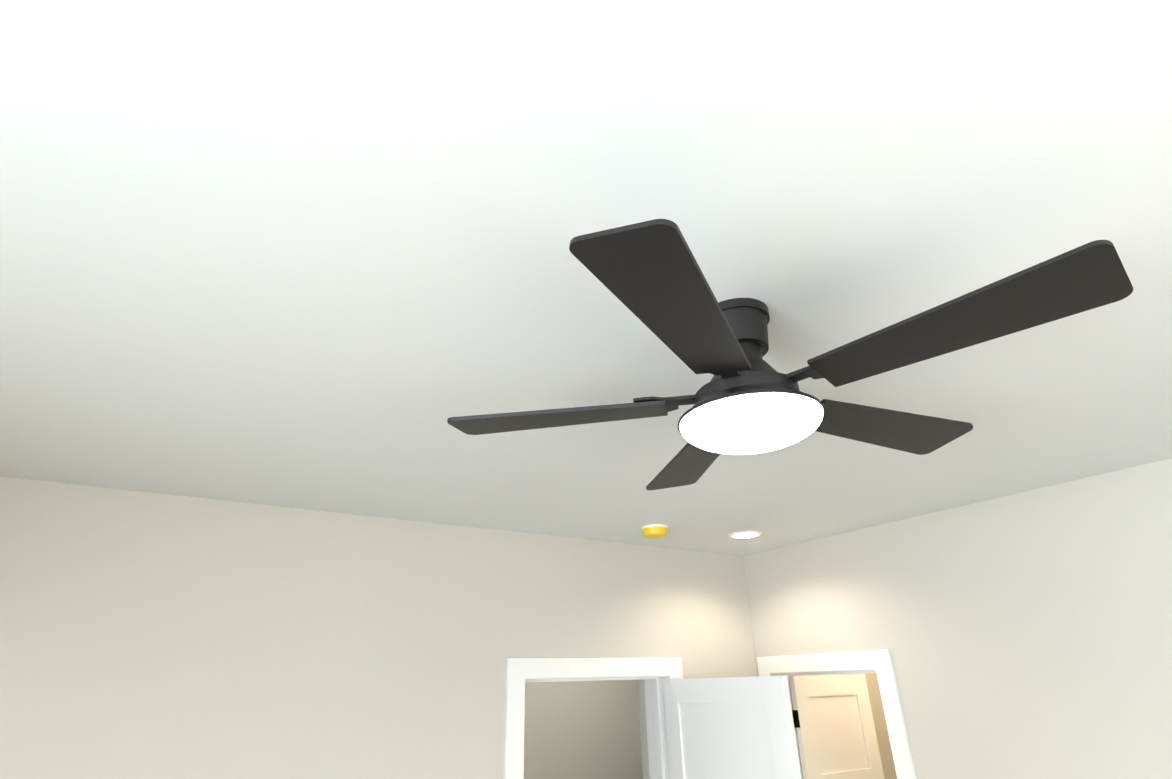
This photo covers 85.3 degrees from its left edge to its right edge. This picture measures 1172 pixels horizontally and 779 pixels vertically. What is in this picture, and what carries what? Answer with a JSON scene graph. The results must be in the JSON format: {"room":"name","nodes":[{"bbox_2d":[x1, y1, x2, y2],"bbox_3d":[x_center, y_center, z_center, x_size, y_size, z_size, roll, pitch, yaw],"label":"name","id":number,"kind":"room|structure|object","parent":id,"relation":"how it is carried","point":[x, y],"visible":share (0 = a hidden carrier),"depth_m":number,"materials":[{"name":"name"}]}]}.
{"room":"bedroom","nodes":[
{"label":"bedroom","id":0,"kind":"room"},
{"bbox_2d":[0,476,896,778],"bbox_3d":[-0.287,2.043,2.863,8.390,2.740,0.200,14,-29,-30],"label":"wall","id":1,"kind":"structure","parent":0,"point":[152,636],"depth_m":2.59,"materials":[{"name":"paint"}]},
{"bbox_2d":[504,657,682,778],"bbox_3d":[0.045,2.398,2.928,1.070,2.135,0.236,14,-29,-30],"label":"door frame","id":2,"kind":"structure","parent":1,"relation":"attached to","point":[652,673],"depth_m":3.25,"materials":[{"name":"white wood"}]},
{"bbox_2d":[524,680,642,778],"bbox_3d":[-0.884,3.321,5.594,5.440,2.740,0.120,14,-29,-30],"label":"wall","id":3,"kind":"structure","parent":0,"point":[581,729],"depth_m":6.14,"materials":[{"name":"paint"}]},
{"bbox_2d":[0,0,1171,555],"bbox_3d":[0.151,0.453,2.787,8.550,0.060,7.750,14,-29,-30],"label":"ceiling","id":4,"kind":"structure","parent":0,"point":[310,254],"depth_m":1.13,"materials":[{"name":"paint"}]},
{"bbox_2d":[641,524,667,538],"bbox_3d":[0.355,0.736,3.277,0.140,0.052,0.140,14,-29,-30],"label":"smoke detector","id":5,"kind":"object","parent":4,"relation":"attached to","point":[655,531],"visible":1,"depth_m":3.23,"materials":[{"name":"yellow plastic"}]},
{"bbox_2d":[728,531,761,537],"bbox_3d":[0.875,0.800,3.497,0.184,0.010,0.184,14,-29,-30],"label":"recessed light","id":6,"kind":"object","parent":4,"relation":"in","point":[744,534],"visible":0.98,"depth_m":3.46,"materials":[{"name":"white plastic"}]},
{"bbox_2d":[447,219,1132,489],"bbox_3d":[0.360,-0.025,1.332,1.202,0.301,1.216,14,-29,-30],"label":"ceiling fan","id":7,"kind":"object","parent":4,"relation":"hanging from","point":[747,399],"visible":1,"depth_m":1.12,"materials":[{"name":"black"}]},
{"bbox_2d":[743,458,1171,778],"bbox_3d":[2.302,1.524,1.890,0.120,2.740,4.450,14,-29,-30],"label":"wall","id":8,"kind":"structure","parent":0,"point":[1025,635],"depth_m":2.74,"materials":[{"name":"paint"}]},
{"bbox_2d":[789,674,884,778],"bbox_3d":[1.515,2.687,3.520,0.718,2.018,0.151,14,-29,-30],"label":"hall door","id":9,"kind":"structure","parent":8,"relation":"in","point":[833,721],"depth_m":3.81,"materials":[{"name":"white wood"}]},
{"bbox_2d":[757,649,916,778],"bbox_3d":[1.359,2.441,3.098,0.156,2.135,0.880,14,-29,-30],"label":"door frame","id":10,"kind":"structure","parent":8,"relation":"attached to","point":[879,663],"depth_m":3.24,"materials":[{"name":"white wood"}]},
{"bbox_2d":[663,676,801,778],"bbox_3d":[0.651,2.330,2.697,0.157,2.018,0.906,14,-29,-30],"label":"door","id":11,"kind":"structure","parent":10,"relation":"attached to","point":[731,728],"depth_m":2.97,"materials":[{"name":"white painted wood"},{"name":"black metal hinges"}]}
]}

